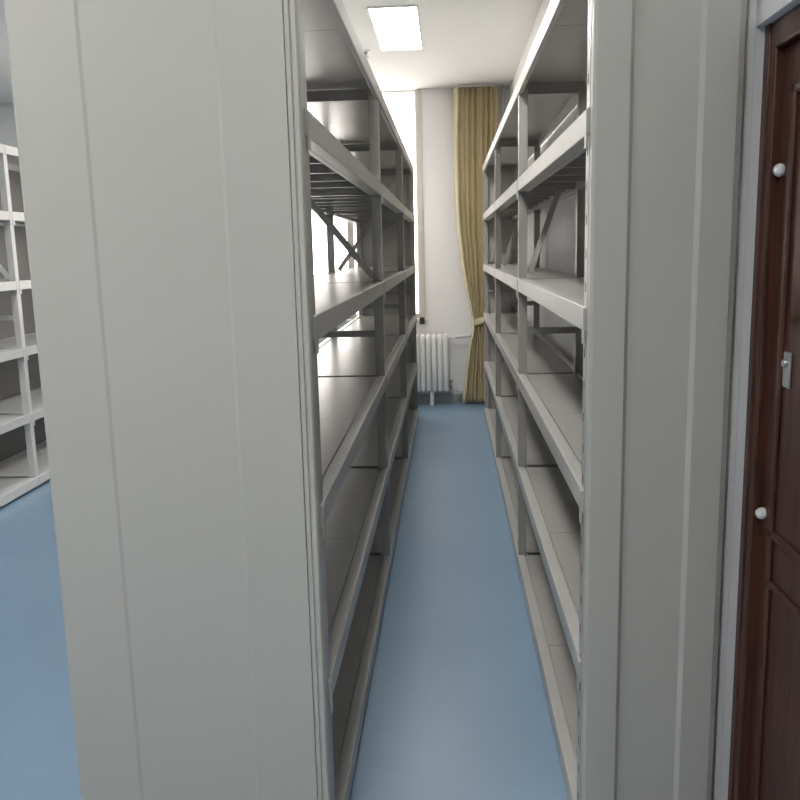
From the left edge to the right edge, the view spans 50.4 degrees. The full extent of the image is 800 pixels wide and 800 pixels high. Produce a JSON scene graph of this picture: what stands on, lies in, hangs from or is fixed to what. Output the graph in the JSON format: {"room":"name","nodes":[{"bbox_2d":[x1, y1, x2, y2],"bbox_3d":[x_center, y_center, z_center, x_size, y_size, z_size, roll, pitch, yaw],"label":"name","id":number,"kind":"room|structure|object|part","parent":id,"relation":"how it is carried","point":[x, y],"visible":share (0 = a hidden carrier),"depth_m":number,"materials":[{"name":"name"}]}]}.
{"room":"archive storage room","nodes":[
{"label":"archive storage room","id":0,"kind":"room"},
{"bbox_2d":[0,86,509,393],"bbox_3d":[-2.243,-1.516,8.973,7.380,3.170,0.240,-1,10,3],"label":"wall","id":1,"kind":"structure","parent":0,"point":[447,308],"depth_m":8.69,"materials":[{"name":"paint"}]},
{"bbox_2d":[343,89,425,323],"bbox_3d":[-0.811,-1.927,8.713,2.120,2.325,0.157,-1,10,3],"label":"window","id":2,"kind":"structure","parent":1,"relation":"in","point":[417,93],"depth_m":8.65,"materials":[{"name":"paint"}]},
{"bbox_3d":[-0.787,-0.822,8.881,2.120,0.030,0.080,-1,10,3],"label":"sill","id":3,"kind":"part","parent":2,"relation":"part of","materials":[{"name":"paint"}]},
{"bbox_3d":[-0.813,-1.938,8.686,2.100,2.295,0.016,-1,10,3],"label":"casing","id":4,"kind":"part","parent":2,"relation":"part of","materials":[{"name":"paint"}]},
{"bbox_2d":[418,393,484,402],"bbox_3d":[-0.118,-0.009,8.992,2.700,0.100,0.012,-1,10,3],"label":"baseboard","id":5,"kind":"structure","parent":1,"relation":"attached to","point":[422,398],"depth_m":8.95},
{"bbox_2d":[455,85,503,393],"bbox_3d":[0.800,-1.522,8.607,0.520,3.170,0.057,-2,10,-1],"label":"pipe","id":6,"kind":"object","parent":1,"relation":"attached to","point":[469,335],"visible":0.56,"depth_m":8.73,"materials":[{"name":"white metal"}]},
{"bbox_2d":[0,0,542,103],"bbox_3d":[-2.718,-1.813,1.023,7.380,0.200,15.820,-1,10,3],"label":"ceiling","id":7,"kind":"structure","parent":0,"point":[466,42],"depth_m":6.62,"materials":[{"name":"paint"}]},
{"bbox_2d":[367,5,422,50],"bbox_3d":[-0.017,-2.670,6.128,0.334,0.012,1.204,-1,10,3],"label":"recessed light","id":8,"kind":"object","parent":7,"relation":"in","point":[397,27],"visible":1,"depth_m":6.03,"materials":[{"name":"white plastic"}]},
{"bbox_2d":[453,84,497,402],"bbox_3d":[0.767,-1.526,8.550,0.446,3.139,0.124,-1,10,3],"label":"window curtain","id":9,"kind":"object","parent":7,"relation":"hanging from","point":[475,107],"visible":0.72,"depth_m":8.46,"materials":[{"name":"yellow fabric"}]},
{"bbox_2d":[0,403,567,799],"bbox_3d":[-2.640,1.505,1.608,7.380,0.200,15.820,-1,10,3],"label":"floor","id":10,"kind":"structure","parent":0,"point":[457,707],"depth_m":3.41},
{"bbox_2d":[0,144,49,506],"bbox_3d":[-2.839,-0.532,5.822,0.516,2.339,4.046,-1,10,3],"label":"storage rack","id":11,"kind":"object","parent":10,"relation":"on","point":[24,465],"visible":0.29,"depth_m":6.20,"materials":[{"name":"metal"}]},
{"bbox_3d":[-2.611,-0.534,5.812,0.046,2.312,0.048,-1,10,3],"label":"post","id":12,"kind":"part","parent":11,"relation":"part of","materials":[{"name":"metal"}]},
{"bbox_2d":[3,0,418,799],"bbox_3d":[-0.337,-0.456,5.050,0.642,2.342,6.260,-1,10,3],"label":"storage rack","id":13,"kind":"object","parent":10,"relation":"on","point":[228,482],"visible":1,"depth_m":1.99,"materials":[{"name":"grey metal"}]},
{"bbox_3d":[-0.217,0.077,2.034,0.046,2.312,0.048,-1,10,3],"label":"post","id":14,"kind":"part","parent":13,"relation":"part of","materials":[{"name":"grey metal"}]},
{"bbox_3d":[-0.483,-0.641,6.139,0.046,2.312,0.048,-1,10,3],"label":"post","id":15,"kind":"part","parent":13,"relation":"part of","materials":[{"name":"grey metal"}]},
{"bbox_3d":[-0.372,-0.987,8.082,0.046,2.312,0.048,-1,10,3],"label":"post","id":16,"kind":"part","parent":13,"relation":"part of","materials":[{"name":"grey metal"}]},
{"bbox_3d":[-0.098,-0.295,4.124,0.046,2.312,0.048,-1,10,3],"label":"post","id":17,"kind":"part","parent":13,"relation":"part of","materials":[{"name":"grey metal"}]},
{"bbox_3d":[-0.122,-1.008,8.107,0.543,2.325,0.033,-1,10,3],"label":"panel","id":18,"kind":"part","parent":13,"relation":"part of","materials":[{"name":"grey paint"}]},
{"bbox_3d":[0.015,-0.648,6.110,0.046,2.312,0.048,-1,10,3],"label":"post","id":19,"kind":"part","parent":13,"relation":"part of","materials":[{"name":"grey metal"}]},
{"bbox_3d":[0.126,-0.993,8.052,0.046,2.312,0.048,-1,10,3],"label":"post","id":20,"kind":"part","parent":13,"relation":"part of","materials":[{"name":"grey metal"}]},
{"bbox_2d":[417,334,454,405],"bbox_3d":[0.276,-0.314,8.819,0.594,0.741,0.131,-1,10,3],"label":"radiator","id":21,"kind":"object","parent":10,"relation":"on","point":[427,378],"visible":0.62,"depth_m":8.75,"materials":[{"name":"metal"}]},
{"bbox_2d":[483,0,747,799],"bbox_3d":[0.789,-0.482,5.050,0.345,2.342,6.125,-1,10,3],"label":"storage rack","id":22,"kind":"object","parent":10,"relation":"on","point":[611,462],"visible":1,"depth_m":2.11,"materials":[{"name":"grey metal"}]},
{"bbox_3d":[0.812,-1.002,8.011,0.041,2.312,0.048,-1,10,3],"label":"post","id":23,"kind":"part","parent":22,"relation":"part of","materials":[{"name":"grey metal"}]},
{"bbox_3d":[0.702,-0.657,6.069,0.041,2.312,0.048,-1,10,3],"label":"post","id":24,"kind":"part","parent":22,"relation":"part of","materials":[{"name":"grey metal"}]},
{"bbox_3d":[0.958,-1.022,8.043,0.323,2.325,0.033,-1,10,3],"label":"panel","id":25,"kind":"part","parent":22,"relation":"part of","materials":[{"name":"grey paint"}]},
{"bbox_3d":[1.082,-1.005,7.995,0.041,2.312,0.048,-1,10,3],"label":"post","id":26,"kind":"part","parent":22,"relation":"part of","materials":[{"name":"grey metal"}]},
{"bbox_3d":[0.588,-0.304,4.083,0.041,2.312,0.048,-1,10,3],"label":"post","id":27,"kind":"part","parent":22,"relation":"part of","materials":[{"name":"grey metal"}]},
{"bbox_3d":[0.972,-0.660,6.053,0.041,2.312,0.048,-1,10,3],"label":"post","id":28,"kind":"part","parent":22,"relation":"part of","materials":[{"name":"grey metal"}]},
{"bbox_3d":[0.859,-0.307,4.067,0.041,2.312,0.048,-1,10,3],"label":"post","id":29,"kind":"part","parent":22,"relation":"part of","materials":[{"name":"grey metal"}]},
{"bbox_3d":[0.476,0.047,2.109,0.041,2.312,0.048,-1,10,3],"label":"post","id":30,"kind":"part","parent":22,"relation":"part of","materials":[{"name":"grey metal"}]},
{"bbox_3d":[0.623,0.042,2.055,0.337,2.325,0.036,-1,10,3],"label":"panel","id":31,"kind":"part","parent":22,"relation":"part of","materials":[{"name":"grey paint"}]},
{"bbox_2d":[510,0,550,98],"bbox_3d":[0.945,-2.336,5.197,0.068,0.390,6.540,-1,10,3],"label":"trim","id":32,"kind":"structure","parent":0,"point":[545,4],"depth_m":6.34,"materials":[{"name":"paint"}]},
{"bbox_2d":[527,0,756,799],"bbox_3d":[1.001,-0.756,5.362,0.017,2.780,6.762,-1,10,3],"label":"wall","id":33,"kind":"structure","parent":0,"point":[557,253],"depth_m":2.17,"materials":[{"name":"paint"}]},
{"bbox_2d":[720,0,799,799],"bbox_3d":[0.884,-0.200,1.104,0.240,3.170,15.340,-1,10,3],"label":"door frame","id":34,"kind":"structure","parent":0,"point":[768,11],"depth_m":2.05,"materials":[{"name":"paint"}]},
{"bbox_2d":[728,4,799,799],"bbox_3d":[0.880,0.265,1.613,0.120,2.078,0.978,-1,10,3],"label":"door","id":35,"kind":"structure","parent":34,"relation":"in","point":[764,764],"depth_m":1.95,"materials":[{"name":"red wood"}]},
{"bbox_3d":[0.851,-0.066,1.875,0.015,0.080,0.039,-1,10,3],"label":"lock plate","id":36,"kind":"part","parent":35,"relation":"part of","materials":[{"name":"metal"}]}
]}

